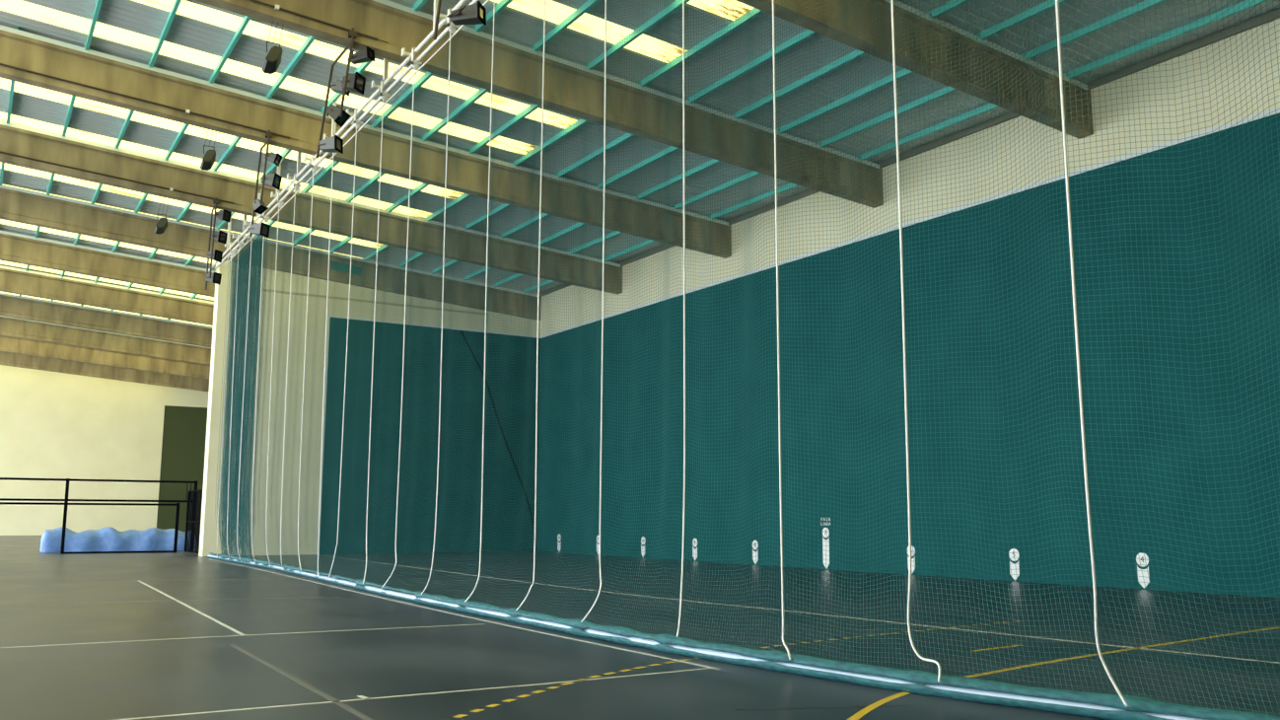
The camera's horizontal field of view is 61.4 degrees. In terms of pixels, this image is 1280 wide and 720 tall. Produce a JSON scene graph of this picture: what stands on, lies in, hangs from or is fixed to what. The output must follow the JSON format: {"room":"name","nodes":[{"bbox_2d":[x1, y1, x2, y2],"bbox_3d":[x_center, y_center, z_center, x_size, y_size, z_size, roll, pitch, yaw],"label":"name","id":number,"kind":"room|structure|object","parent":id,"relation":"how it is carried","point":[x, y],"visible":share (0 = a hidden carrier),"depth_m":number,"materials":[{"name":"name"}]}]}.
{"room":"sports facility","nodes":[
{"label":"sports facility","id":0,"kind":"room"},
{"bbox_2d":[0,364,209,535],"bbox_3d":[-47.774,6.289,84.723,36.490,14.796,0.400,5,-10,-32],"label":"wall","id":1,"kind":"structure","parent":0,"point":[53,424],"depth_m":86.71,"materials":[{"name":"beige paint"}]},
{"bbox_2d":[156,405,208,528],"bbox_3d":[-35.923,9.410,91.483,8.810,10.650,0.019,5,-10,-32],"label":"trim","id":2,"kind":"structure","parent":1,"relation":"attached to","point":[165,405],"depth_m":89.44,"materials":[{"name":"grey"}]},
{"bbox_2d":[198,260,539,556],"bbox_3d":[-11.062,2.398,46.810,14.430,11.798,0.750,5,-10,-32],"label":"wall","id":3,"kind":"structure","parent":0,"point":[207,538],"depth_m":46.36,"materials":[{"name":"teal paint"}]},
{"bbox_2d":[0,184,541,320],"bbox_3d":[-20.270,-5.243,41.814,36.486,3.936,0.392,5,-10,-32],"label":"roof beam","id":4,"kind":"structure","parent":3,"relation":"on","point":[20,205],"depth_m":43.13,"materials":[{"name":"concrete"}]},
{"bbox_2d":[316,316,330,554],"bbox_3d":[-13.197,3.074,44.915,0.110,9.900,0.010,5,-10,-32],"label":"trim","id":5,"kind":"structure","parent":3,"relation":"attached to","point":[327,331],"depth_m":45.01,"materials":[{"name":"white paint"}]},
{"bbox_2d":[257,288,488,315],"bbox_3d":[-11.471,-2.508,46.792,10.540,0.100,0.029,5,-10,-32],"label":"trim","id":6,"kind":"structure","parent":3,"relation":"attached to","point":[278,291],"depth_m":46.81,"materials":[{"name":"beige"}]},
{"bbox_2d":[328,314,539,338],"bbox_3d":[-8.976,-1.482,48.227,9.998,0.100,0.010,5,-10,-32],"label":"trim","id":7,"kind":"structure","parent":3,"relation":"attached to","point":[330,316],"depth_m":48.05,"materials":[{"name":"white paint"}]},
{"bbox_2d":[460,331,536,549],"bbox_3d":[-6.445,3.695,49.023,4.023,9.866,0.078,5,-10,-32],"label":"cord","id":8,"kind":"object","parent":3,"relation":"attached to","point":[462,331],"visible":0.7,"depth_m":49.17,"materials":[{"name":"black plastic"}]},
{"bbox_2d":[0,534,1279,719],"bbox_3d":[-19.409,7.315,38.808,36.790,0.302,107.500,5,-10,-32],"label":"floor","id":9,"kind":"structure","parent":0,"point":[178,635],"depth_m":13.73,"materials":[{"name":"concrete"}]},
{"bbox_2d":[0,477,197,554],"bbox_3d":[-24.666,6.277,43.445,12.670,3.060,0.100,5,-10,-32],"label":"metal fence","id":10,"kind":"object","parent":9,"relation":"on","point":[67,480],"visible":0.78,"depth_m":44.79,"materials":[{"name":"black metal"}]},
{"bbox_2d":[39,526,195,552],"bbox_3d":[-23.020,7.908,47.698,6.050,1.046,1.618,5,-10,-32],"label":"tarp","id":11,"kind":"object","parent":9,"relation":"on","point":[108,538],"visible":0.88,"depth_m":46.93,"materials":[{"name":"plastic"}]},
{"bbox_2d":[184,489,202,553],"bbox_3d":[-18.451,6.398,44.899,0.080,3.220,3.378,6,-10,-35],"label":"metal gate","id":12,"kind":"object","parent":9,"relation":"on","point":[190,498],"visible":0.65,"depth_m":45.31,"materials":[{"name":"black metal"}]},
{"bbox_2d":[0,0,1279,301],"bbox_3d":[-19.242,-6.149,40.670,36.890,2.806,107.800,5,-10,-32],"label":"ceiling","id":13,"kind":"structure","parent":0,"point":[128,15],"depth_m":28.50,"materials":[{"name":"grey"}]},
{"bbox_2d":[0,291,213,326],"bbox_3d":[-35.913,-3.880,58.906,28.020,2.143,0.900,5,-10,-32],"label":"window","id":14,"kind":"structure","parent":13,"relation":"in","point":[0,292],"depth_m":61.95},
{"bbox_2d":[0,260,213,299],"bbox_3d":[-31.518,-4.884,51.925,28.020,2.143,0.900,5,-10,-32],"label":"window","id":15,"kind":"structure","parent":13,"relation":"in","point":[1,261],"depth_m":54.59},
{"bbox_2d":[0,218,216,264],"bbox_3d":[-27.124,-5.887,44.943,28.020,2.143,0.900,5,-10,-32],"label":"window","id":16,"kind":"structure","parent":13,"relation":"in","point":[6,222],"depth_m":47.07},
{"bbox_2d":[3,184,360,258],"bbox_3d":[-24.195,-6.556,40.289,28.020,2.143,0.900,5,-10,-32],"label":"window","id":17,"kind":"structure","parent":13,"relation":"in","point":[4,184],"depth_m":42.69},
{"bbox_2d":[0,162,382,248],"bbox_3d":[-22.675,-6.903,37.873,28.020,2.143,0.950,5,-10,-32],"label":"window","id":18,"kind":"structure","parent":13,"relation":"in","point":[8,167],"depth_m":40.37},
{"bbox_2d":[0,111,431,217],"bbox_3d":[-19.806,-7.558,33.316,28.020,2.143,0.900,5,-10,-32],"label":"window","id":19,"kind":"structure","parent":13,"relation":"in","point":[16,119],"depth_m":35.67,"materials":[{"name":"glass"}]},
{"bbox_2d":[0,77,463,199],"bbox_3d":[-18.212,-7.922,30.783,28.020,2.143,0.870,5,-10,-32],"label":"window","id":20,"kind":"structure","parent":13,"relation":"in","point":[5,84],"depth_m":33.26,"materials":[{"name":"glass"}]},
{"bbox_2d":[0,0,537,272],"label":"window","id":21,"kind":"structure","parent":13,"relation":"in","point":[19,7],"depth_m":28.18,"materials":[{"name":"glass"}]},
{"bbox_2d":[132,0,577,129],"bbox_3d":[-13.836,-8.921,23.831,28.020,2.143,0.880,5,-10,-32],"label":"window","id":22,"kind":"structure","parent":13,"relation":"in","point":[185,8],"depth_m":27.28,"materials":[{"name":"glass"}]},
{"bbox_2d":[490,0,687,62],"bbox_3d":[-10.954,-9.579,19.252,28.020,2.143,0.880,5,-10,-32],"label":"window","id":23,"kind":"structure","parent":13,"relation":"in","point":[657,50],"depth_m":25.22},
{"bbox_2d":[687,0,753,20],"bbox_3d":[-9.524,-9.906,16.980,28.020,2.143,0.890,5,-10,-32],"label":"window","id":24,"kind":"structure","parent":13,"relation":"in","point":[710,3],"depth_m":23.91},
{"bbox_2d":[207,0,1279,719],"bbox_3d":[-5.527,-0.641,23.752,1.299,11.198,42.001,5,-10,-32],"label":"net","id":25,"kind":"object","parent":13,"relation":"hanging from","point":[1119,705],"visible":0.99,"depth_m":13.37,"materials":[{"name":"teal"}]},
{"bbox_3d":[-0.636,-9.726,10.620,36.486,3.936,0.392,5,-10,-32],"label":"roof beam","id":26,"kind":"structure","parent":13,"relation":"attached to","visible":0},
{"bbox_2d":[931,0,968,18],"bbox_3d":[8.356,-7.959,20.288,0.085,0.160,7.490,5,-10,-32],"label":"purlin","id":27,"kind":"structure","parent":26,"relation":"attached to","point":[957,2],"depth_m":23.07,"materials":[{"name":"teal"}]},
{"bbox_2d":[980,0,1067,39],"bbox_3d":[9.655,-7.725,21.072,0.085,0.160,7.490,5,-10,-32],"label":"roof purlin","id":28,"kind":"structure","parent":26,"relation":"attached to","point":[1024,15],"depth_m":23.34,"materials":[{"name":"teal"}]},
{"bbox_2d":[1025,0,1167,60],"bbox_3d":[10.944,-7.492,21.850,0.085,0.160,7.490,5,-10,-32],"label":"roof purlin","id":29,"kind":"structure","parent":26,"relation":"attached to","point":[1139,8],"depth_m":23.42,"materials":[{"name":"teal"}]},
{"bbox_2d":[1067,0,1270,78],"bbox_3d":[12.242,-7.258,22.633,0.085,0.160,7.490,5,-10,-32],"label":"roof purlin","id":30,"kind":"structure","parent":26,"relation":"attached to","point":[1200,24],"depth_m":23.66,"materials":[{"name":"teal"}]},
{"bbox_2d":[536,18,1279,597],"bbox_3d":[9.996,-0.521,27.250,0.400,12.070,55.090,5,-10,-32],"label":"wall","id":31,"kind":"structure","parent":0,"point":[962,354],"depth_m":28.27,"materials":[{"name":"teal paint"}]},
{"bbox_2d":[0,120,622,293],"bbox_3d":[-16.320,-6.145,35.538,36.486,3.936,0.392,5,-10,-32],"label":"roof beam","id":32,"kind":"structure","parent":31,"relation":"attached to","point":[17,139],"depth_m":37.01,"materials":[{"name":"wood"}]},
{"bbox_2d":[0,150,241,205],"bbox_3d":[-20.104,-6.484,32.937,15.293,1.180,0.078,5,-10,-32],"label":"conduit","id":33,"kind":"object","parent":32,"relation":"attached to","point":[170,188],"visible":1,"depth_m":34.85,"materials":[{"name":"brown metal"}]},
{"bbox_2d":[154,195,169,234],"bbox_3d":[-15.852,-4.824,35.819,0.404,1.248,0.420,5,-10,-32],"label":"loudspeaker","id":34,"kind":"object","parent":32,"relation":"hanging from","point":[162,225],"visible":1,"depth_m":35.66,"materials":[{"name":"black"}]},
{"bbox_2d":[204,197,218,289],"bbox_3d":[-14.468,-3.917,36.427,0.170,3.078,0.691,5,-10,-32],"label":"rig","id":35,"kind":"object","parent":32,"relation":"hanging from","point":[215,201],"visible":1,"depth_m":36.33,"materials":[{"name":"grey metal"}]},
{"bbox_2d":[205,272,221,284],"bbox_3d":[-14.474,-2.767,36.346,0.469,0.383,0.516,-2,-9,17],"label":"spotlight","id":36,"kind":"object","parent":35,"relation":"attached to","point":[215,277],"visible":0.93,"depth_m":36.32,"materials":[{"name":"grey"}]},
{"bbox_2d":[210,230,227,244],"bbox_3d":[-14.390,-4.177,36.586,0.470,0.398,0.570,-2,-9,17],"label":"spotlight","id":37,"kind":"object","parent":35,"relation":"attached to","point":[221,237],"visible":0.92,"depth_m":36.56,"materials":[{"name":"grey"}]},
{"bbox_2d":[215,209,231,221],"bbox_3d":[-14.312,-4.935,36.718,0.452,0.382,0.621,-2,-9,17],"label":"spotlight","id":38,"kind":"object","parent":35,"relation":"attached to","point":[225,215],"visible":0.95,"depth_m":36.73,"materials":[{"name":"grey"}]},
{"bbox_2d":[0,24,731,258],"bbox_3d":[-12.322,-7.058,29.187,36.486,3.936,0.392,5,-10,-32],"label":"roof beam","id":39,"kind":"structure","parent":31,"relation":"attached to","point":[19,48],"depth_m":30.44,"materials":[{"name":"concrete"}]},
{"bbox_2d":[6,25,21,123],"bbox_3d":[-17.592,-7.860,30.265,0.085,0.160,7.520,5,-10,-32],"label":"purlin","id":40,"kind":"structure","parent":39,"relation":"attached to","point":[19,28],"depth_m":31.52,"materials":[{"name":"teal"}]},
{"bbox_2d":[62,44,85,136],"bbox_3d":[-16.294,-7.626,31.049,0.085,0.160,7.520,5,-10,-32],"label":"purlin","id":41,"kind":"structure","parent":39,"relation":"attached to","point":[73,98],"depth_m":32.44,"materials":[{"name":"teal"}]},
{"bbox_2d":[115,62,149,148],"bbox_3d":[-14.996,-7.392,31.832,0.085,0.160,7.520,5,-10,-32],"label":"purlin","id":42,"kind":"structure","parent":39,"relation":"attached to","point":[130,112],"depth_m":33.18,"materials":[{"name":"teal"}]},
{"bbox_2d":[0,63,297,140],"bbox_3d":[-16.115,-7.399,26.581,15.273,1.178,0.078,5,-10,-32],"label":"conduit","id":43,"kind":"object","parent":39,"relation":"attached to","point":[2,64],"visible":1,"depth_m":28.37,"materials":[{"name":"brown metal"}]},
{"bbox_2d":[165,77,210,160],"bbox_3d":[-13.706,-7.159,32.610,0.085,0.160,7.520,5,-10,-32],"label":"purlin","id":44,"kind":"structure","parent":39,"relation":"attached to","point":[184,126],"depth_m":33.98,"materials":[{"name":"teal"}]},
{"bbox_2d":[200,127,217,170],"bbox_3d":[-11.766,-5.782,29.483,0.404,1.142,0.420,5,-10,-32],"label":"loudspeaker","id":45,"kind":"object","parent":39,"relation":"hanging from","point":[209,158],"visible":1,"depth_m":29.33,"materials":[{"name":"black"}]},
{"bbox_2d":[213,94,267,171],"bbox_3d":[-12.408,-6.925,33.394,0.085,0.160,7.520,5,-10,-32],"label":"purlin","id":46,"kind":"structure","parent":39,"relation":"attached to","point":[237,139],"depth_m":34.81,"materials":[{"name":"teal"}]},
{"bbox_2d":[249,130,272,236],"bbox_3d":[-10.596,-4.924,30.135,0.218,2.882,0.913,6,-10,-35],"label":"rig","id":47,"kind":"object","parent":39,"relation":"hanging from","point":[268,134],"visible":1,"depth_m":30.00,"materials":[{"name":"grey metal"}]},
{"bbox_2d":[248,221,270,237],"bbox_3d":[-10.649,-3.618,30.068,0.501,0.369,0.349,-2,-9,17],"label":"spotlight","id":48,"kind":"object","parent":47,"relation":"attached to","point":[261,229],"visible":1,"depth_m":29.96,"materials":[{"name":"grey"}]},
{"bbox_2d":[252,198,268,214],"bbox_3d":[-10.511,-4.250,29.793,0.362,0.389,0.288,-3,-9,21],"label":"spotlight","id":49,"kind":"object","parent":47,"relation":"attached to","point":[259,207],"visible":1,"depth_m":29.73,"materials":[{"name":"grey"}]},
{"bbox_2d":[260,172,282,190],"bbox_3d":[-10.419,-5.041,30.186,0.514,0.414,0.619,-1,-8,9],"label":"spotlight","id":50,"kind":"object","parent":47,"relation":"attached to","point":[271,179],"visible":0.88,"depth_m":30.17,"materials":[{"name":"grey"}]},
{"bbox_2d":[263,151,282,166],"bbox_3d":[-10.377,-5.695,30.274,0.446,0.361,0.574,0,-8,4],"label":"spotlight","id":51,"kind":"object","parent":47,"relation":"attached to","point":[274,158],"visible":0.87,"depth_m":30.31,"materials":[{"name":"grey"}]},
{"bbox_2d":[304,122,373,192],"bbox_3d":[-9.820,-6.458,34.956,0.085,0.160,7.520,5,-10,-32],"label":"purlin","id":52,"kind":"structure","parent":39,"relation":"attached to","point":[335,163],"depth_m":36.39,"materials":[{"name":"teal"}]},
{"bbox_2d":[347,137,422,202],"bbox_3d":[-8.522,-6.224,35.739,0.085,0.160,7.520,5,-10,-32],"label":"purlin","id":53,"kind":"structure","parent":39,"relation":"attached to","point":[374,177],"depth_m":37.08,"materials":[{"name":"teal"}]},
{"bbox_2d":[388,148,470,212],"bbox_3d":[-7.224,-5.990,36.522,0.085,0.160,7.520,5,-10,-32],"label":"purlin","id":54,"kind":"structure","parent":39,"relation":"attached to","point":[400,200],"depth_m":38.12,"materials":[{"name":"teal"}]},
{"bbox_2d":[427,161,514,220],"bbox_3d":[-5.926,-5.756,37.306,0.085,0.160,7.520,5,-10,-32],"label":"purlin","id":55,"kind":"structure","parent":39,"relation":"attached to","point":[437,213],"depth_m":38.78,"materials":[{"name":"teal"}]},
{"bbox_2d":[466,172,558,229],"bbox_3d":[-4.636,-5.523,38.084,0.085,0.160,7.520,5,-10,-32],"label":"purlin","id":56,"kind":"structure","parent":39,"relation":"attached to","point":[505,205],"depth_m":39.43,"materials":[{"name":"teal"}]},
{"bbox_2d":[501,184,598,237],"bbox_3d":[-3.337,-5.289,38.868,0.085,0.160,7.520,5,-10,-32],"label":"purlin","id":57,"kind":"structure","parent":39,"relation":"attached to","point":[545,214],"depth_m":40.45,"materials":[{"name":"teal"}]},
{"bbox_2d":[537,194,638,246],"bbox_3d":[-2.039,-5.055,39.651,0.085,0.160,7.520,5,-10,-32],"label":"purlin","id":58,"kind":"structure","parent":39,"relation":"attached to","point":[557,235],"depth_m":41.21,"materials":[{"name":"teal"}]},
{"bbox_2d":[570,205,674,253],"bbox_3d":[-0.750,-4.822,40.429,0.085,0.160,7.520,5,-10,-32],"label":"purlin","id":59,"kind":"structure","parent":39,"relation":"attached to","point":[611,235],"depth_m":41.79,"materials":[{"name":"teal"}]},
{"bbox_2d":[604,214,711,261],"bbox_3d":[0.549,-4.588,41.213,0.085,0.160,7.520,5,-10,-32],"label":"purlin","id":60,"kind":"structure","parent":39,"relation":"attached to","point":[636,247],"depth_m":42.53,"materials":[{"name":"teal"}]},
{"bbox_2d":[195,0,883,208],"bbox_3d":[-8.351,-7.965,22.877,36.486,3.936,0.392,5,-10,-32],"label":"roof beam","id":61,"kind":"structure","parent":31,"relation":"attached to","point":[400,26],"depth_m":26.59,"materials":[{"name":"wood"}]},
{"bbox_2d":[84,0,102,50],"bbox_3d":[-12.310,-8.536,24.718,0.085,0.160,7.470,5,-10,-32],"label":"purlin","id":62,"kind":"structure","parent":61,"relation":"attached to","point":[99,2],"depth_m":26.41,"materials":[{"name":"teal"}]},
{"bbox_2d":[148,0,181,68],"bbox_3d":[-11.012,-8.301,25.502,0.085,0.160,7.470,5,-10,-32],"label":"purlin","id":63,"kind":"structure","parent":61,"relation":"attached to","point":[177,3],"depth_m":26.59,"materials":[{"name":"teal"}]},
{"bbox_2d":[210,15,251,83],"bbox_3d":[-9.722,-8.069,26.280,0.085,0.160,7.470,5,-10,-32],"label":"purlin","id":64,"kind":"structure","parent":61,"relation":"attached to","point":[246,20],"depth_m":27.27,"materials":[{"name":"teal"}]},
{"bbox_2d":[261,20,284,73],"bbox_3d":[-7.849,-6.723,23.132,0.404,1.098,0.420,5,-10,-32],"label":"loudspeaker","id":65,"kind":"object","parent":61,"relation":"hanging from","point":[272,61],"visible":1,"depth_m":22.98,"materials":[{"name":"black"}]},
{"bbox_2d":[267,46,281,61],"bbox_3d":[-7.775,-6.498,22.908,0.292,0.332,0.019,5,-10,-32],"label":"grille","id":66,"kind":"object","parent":65,"relation":"attached to","point":[274,53],"depth_m":22.90,"materials":[{"name":"grey"}]},
{"bbox_2d":[267,35,315,99],"bbox_3d":[-8.424,-7.835,27.063,0.085,0.160,7.470,5,-10,-32],"label":"purlin","id":67,"kind":"structure","parent":61,"relation":"attached to","point":[310,39],"depth_m":28.06,"materials":[{"name":"teal"}]},
{"bbox_2d":[249,0,388,43],"bbox_3d":[-12.131,-8.303,20.279,15.303,1.180,0.078,5,-10,-32],"label":"conduit","id":68,"kind":"object","parent":61,"relation":"attached to","point":[276,7],"visible":1,"depth_m":23.30,"materials":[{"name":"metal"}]},
{"bbox_2d":[315,27,356,158],"bbox_3d":[-6.799,-5.937,24.123,0.310,2.580,1.572,6,-10,-34],"label":"rig","id":69,"kind":"object","parent":61,"relation":"hanging from","point":[352,35],"visible":1,"depth_m":23.93,"materials":[{"name":"grey metal"}]},
{"bbox_2d":[317,135,343,153],"bbox_3d":[-7.020,-4.851,24.334,0.528,0.335,0.334,-2,-9,13],"label":"spotlight","id":70,"kind":"object","parent":69,"relation":"attached to","point":[333,144],"visible":1,"depth_m":24.23,"materials":[{"name":"grey"}]},
{"bbox_2d":[326,104,350,127],"bbox_3d":[-6.917,-5.572,24.540,0.542,0.456,0.334,-1,-8,10],"label":"spotlight","id":71,"kind":"object","parent":69,"relation":"attached to","point":[332,110],"visible":0.91,"depth_m":24.45,"materials":[{"name":"grey"}]},
{"bbox_2d":[329,79,350,96],"bbox_3d":[-6.899,-6.238,24.705,0.438,0.318,0.304,-1,-8,9],"label":"spotlight","id":72,"kind":"object","parent":69,"relation":"attached to","point":[335,86],"visible":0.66,"depth_m":24.61,"materials":[{"name":"grey"}]},
{"bbox_2d":[340,71,365,94],"bbox_3d":[-6.355,-6.089,23.771,0.473,0.398,0.387,-2,-9,16],"label":"spotlight","id":73,"kind":"object","parent":69,"relation":"attached to","point":[356,82],"visible":0.93,"depth_m":23.68,"materials":[{"name":"grey"}]},
{"bbox_2d":[347,46,374,64],"bbox_3d":[-6.241,-6.806,24.121,0.560,0.270,0.605,5,-10,-32],"label":"spotlight","id":74,"kind":"object","parent":69,"relation":"attached to","point":[367,54],"visible":0.97,"depth_m":24.04,"materials":[{"name":"grey"}]},
{"bbox_2d":[321,4,414,113],"bbox_3d":[-7.125,-7.601,27.847,0.085,0.160,7.470,5,-10,-32],"label":"purlin","id":75,"kind":"structure","parent":61,"relation":"attached to","point":[363,66],"depth_m":28.20,"materials":[{"name":"teal"}]},
{"bbox_2d":[373,25,475,128],"bbox_3d":[-5.836,-7.368,28.625,0.085,0.160,7.470,5,-10,-32],"label":"purlin","id":76,"kind":"structure","parent":61,"relation":"attached to","point":[418,85],"depth_m":29.70,"materials":[{"name":"teal"}]},
{"bbox_2d":[423,45,534,141],"bbox_3d":[-4.538,-7.134,29.409,0.085,0.160,7.470,5,-10,-32],"label":"purlin","id":77,"kind":"structure","parent":61,"relation":"attached to","point":[481,90],"depth_m":30.28,"materials":[{"name":"teal"}]},
{"bbox_2d":[470,64,588,153],"bbox_3d":[-3.239,-6.899,30.192,0.085,0.160,7.470,5,-10,-32],"label":"purlin","id":78,"kind":"structure","parent":61,"relation":"attached to","point":[529,108],"depth_m":31.00,"materials":[{"name":"teal"}]},
{"bbox_2d":[514,80,640,166],"bbox_3d":[-1.941,-6.665,30.975,0.085,0.160,7.470,5,-10,-32],"label":"purlin","id":79,"kind":"structure","parent":61,"relation":"attached to","point":[562,133],"depth_m":31.81,"materials":[{"name":"teal"}]},
{"bbox_2d":[557,97,689,177],"bbox_3d":[-0.651,-6.433,31.754,0.085,0.160,7.470,5,-10,-32],"label":"purlin","id":80,"kind":"structure","parent":61,"relation":"attached to","point":[623,137],"depth_m":32.73,"materials":[{"name":"teal"}]},
{"bbox_2d":[598,113,735,188],"bbox_3d":[0.647,-6.199,32.537,0.085,0.160,7.470,5,-10,-32],"label":"purlin","id":81,"kind":"structure","parent":61,"relation":"attached to","point":[650,160],"depth_m":33.62,"materials":[{"name":"teal"}]},
{"bbox_2d":[638,128,780,199],"bbox_3d":[1.945,-5.964,33.321,0.085,0.160,7.470,5,-10,-32],"label":"purlin","id":82,"kind":"structure","parent":61,"relation":"attached to","point":[700,168],"depth_m":34.16,"materials":[{"name":"teal"}]},
{"bbox_2d":[675,142,821,209],"bbox_3d":[3.235,-5.732,34.099,0.085,0.160,7.470,5,-10,-32],"label":"purlin","id":83,"kind":"structure","parent":61,"relation":"attached to","point":[680,205],"depth_m":35.32,"materials":[{"name":"teal"}]},
{"bbox_2d":[711,154,860,218],"bbox_3d":[4.533,-5.498,34.882,0.085,0.160,7.470,5,-10,-32],"label":"purlin","id":84,"kind":"structure","parent":61,"relation":"attached to","point":[763,196],"depth_m":35.96,"materials":[{"name":"teal"}]},
{"bbox_2d":[820,517,830,568],"bbox_3d":[5.684,5.593,32.925,0.016,1.549,0.439,5,-10,-32],"label":"marker","id":85,"kind":"object","parent":31,"relation":"attached to","point":[825,542],"visible":0.98,"depth_m":32.91,"materials":[{"name":"white"}]},
{"bbox_2d":[539,7,1279,296],"bbox_3d":[9.803,-6.409,27.974,0.098,0.170,55.088,5,-10,-32],"label":"trim","id":86,"kind":"structure","parent":31,"relation":"attached to","point":[1179,52],"depth_m":28.08,"materials":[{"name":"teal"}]},
{"bbox_2d":[540,106,1279,338],"bbox_3d":[9.837,-4.402,27.701,0.011,0.120,55.078,5,-10,-32],"label":"trim","id":87,"kind":"structure","parent":31,"relation":"attached to","point":[1260,115],"depth_m":28.73,"materials":[{"name":"white paint"}]},
{"bbox_2d":[736,0,1093,138],"bbox_3d":[-4.618,-8.817,16.946,36.486,3.936,0.392,5,-10,-32],"label":"roof beam","id":88,"kind":"structure","parent":31,"relation":"attached to","point":[848,14],"depth_m":23.68,"materials":[{"name":"concrete"}]},
{"bbox_2d":[432,0,441,39],"bbox_3d":[-3.034,-6.809,18.073,0.330,2.583,1.321,5,-10,-32],"label":"rig","id":89,"kind":"object","parent":88,"relation":"hanging from","point":[439,1],"visible":1,"depth_m":18.39,"materials":[{"name":"grey metal"}]},
{"bbox_2d":[446,0,486,25],"bbox_3d":[-2.896,-5.701,17.666,0.604,0.290,0.507,-2,-9,14],"label":"spotlight","id":90,"kind":"object","parent":89,"relation":"attached to","point":[473,14],"visible":1,"depth_m":17.67,"materials":[{"name":"grey"}]},
{"bbox_2d":[475,0,512,32],"bbox_3d":[-1.984,-8.248,22.505,0.085,0.160,7.020,5,-10,-32],"label":"purlin","id":91,"kind":"structure","parent":88,"relation":"attached to","point":[504,6],"depth_m":24.46,"materials":[{"name":"teal"}]},
{"bbox_2d":[533,0,600,51],"bbox_3d":[-0.685,-8.013,23.288,0.085,0.160,7.020,5,-10,-32],"label":"purlin","id":92,"kind":"structure","parent":88,"relation":"attached to","point":[576,13],"depth_m":24.83,"materials":[{"name":"teal"}]},
{"bbox_2d":[588,0,690,69],"bbox_3d":[0.613,-7.779,24.072,0.085,0.160,7.020,5,-10,-32],"label":"purlin","id":93,"kind":"structure","parent":88,"relation":"attached to","point":[651,21],"depth_m":25.06,"materials":[{"name":"teal"}]},
{"bbox_2d":[640,7,763,86],"bbox_3d":[1.911,-7.545,24.855,0.085,0.160,7.020,5,-10,-32],"label":"purlin","id":94,"kind":"structure","parent":88,"relation":"attached to","point":[691,52],"depth_m":25.30,"materials":[{"name":"teal"}]},
{"bbox_2d":[689,29,816,103],"bbox_3d":[3.201,-7.312,25.633,0.085,0.160,7.020,5,-10,-32],"label":"purlin","id":95,"kind":"structure","parent":88,"relation":"attached to","point":[742,71],"depth_m":26.33,"materials":[{"name":"teal"}]},
{"bbox_2d":[735,11,931,118],"bbox_3d":[4.499,-7.078,26.417,0.085,0.160,7.020,5,-10,-32],"label":"purlin","id":96,"kind":"structure","parent":88,"relation":"attached to","point":[848,58],"depth_m":26.96,"materials":[{"name":"teal"}]},
{"bbox_2d":[780,33,980,133],"bbox_3d":[5.797,-6.844,27.200,0.085,0.160,7.020,5,-10,-32],"label":"roof purlin","id":97,"kind":"structure","parent":88,"relation":"attached to","point":[884,81],"depth_m":27.89,"materials":[{"name":"teal"}]},
{"bbox_2d":[821,53,1025,146],"bbox_3d":[7.087,-6.612,27.979,0.085,0.160,7.020,5,-10,-32],"label":"roof purlin","id":98,"kind":"structure","parent":88,"relation":"attached to","point":[903,107],"depth_m":28.58,"materials":[{"name":"teal"}]},
{"bbox_2d":[860,71,1067,159],"bbox_3d":[8.385,-6.377,28.762,0.085,0.160,7.020,5,-10,-32],"label":"roof purlin","id":99,"kind":"structure","parent":88,"relation":"attached to","point":[980,110],"depth_m":29.34,"materials":[{"name":"teal"}]},
{"bbox_2d":[1008,548,1019,580],"bbox_3d":[9.378,5.122,27.000,0.016,0.795,0.310,5,-10,-32],"label":"marker","id":100,"kind":"object","parent":31,"relation":"attached to","point":[1014,567],"visible":0.76,"depth_m":26.99,"materials":[{"name":"white"}]},
{"bbox_2d":[1136,552,1149,587],"bbox_3d":[11.228,4.700,24.059,0.016,0.795,0.310,5,-10,-32],"label":"marker","id":101,"kind":"object","parent":31,"relation":"attached to","point":[1146,579],"visible":0.87,"depth_m":24.05,"materials":[{"name":"white"}]},
{"bbox_3d":[-18.294,5.939,72.197,0.400,12.070,51.910,5,-10,-32],"label":"wall","id":102,"kind":"structure","parent":0,"visible":0},
{"bbox_2d":[0,351,209,391],"bbox_3d":[-43.837,0.139,79.258,36.486,3.936,0.392,5,-10,-32],"label":"roof beam","id":103,"kind":"structure","parent":102,"relation":"attached to","point":[6,358],"depth_m":81.14,"materials":[{"name":"concrete"}]},
{"bbox_2d":[0,335,210,379],"bbox_3d":[-39.924,-0.755,73.041,36.486,3.936,0.392,5,-10,-32],"label":"roof beam","id":104,"kind":"structure","parent":102,"relation":"attached to","point":[10,344],"depth_m":74.57,"materials":[{"name":"wood"}]},
{"bbox_2d":[0,315,211,364],"bbox_3d":[-36.011,-1.648,66.825,36.486,3.936,0.392,5,-10,-32],"label":"roof beam","id":105,"kind":"structure","parent":102,"relation":"attached to","point":[9,326],"depth_m":67.98,"materials":[{"name":"wood"}]},
{"bbox_2d":[0,292,213,347],"bbox_3d":[-32.098,-2.542,60.608,36.486,3.936,0.392,5,-10,-32],"label":"roof beam","id":106,"kind":"structure","parent":102,"relation":"attached to","point":[12,306],"depth_m":61.40,"materials":[{"name":"wood"}]},
{"bbox_2d":[0,265,213,325],"bbox_3d":[-28.185,-3.435,54.391,36.486,3.936,0.392,5,-10,-32],"label":"roof beam","id":107,"kind":"structure","parent":102,"relation":"attached to","point":[13,280],"depth_m":54.81,"materials":[{"name":"wood"}]},
{"bbox_2d":[0,230,215,296],"bbox_3d":[-24.219,-4.341,48.090,36.486,3.936,0.392,5,-10,-32],"label":"roof beam","id":108,"kind":"structure","parent":102,"relation":"attached to","point":[14,248],"depth_m":48.10,"materials":[{"name":"concrete"}]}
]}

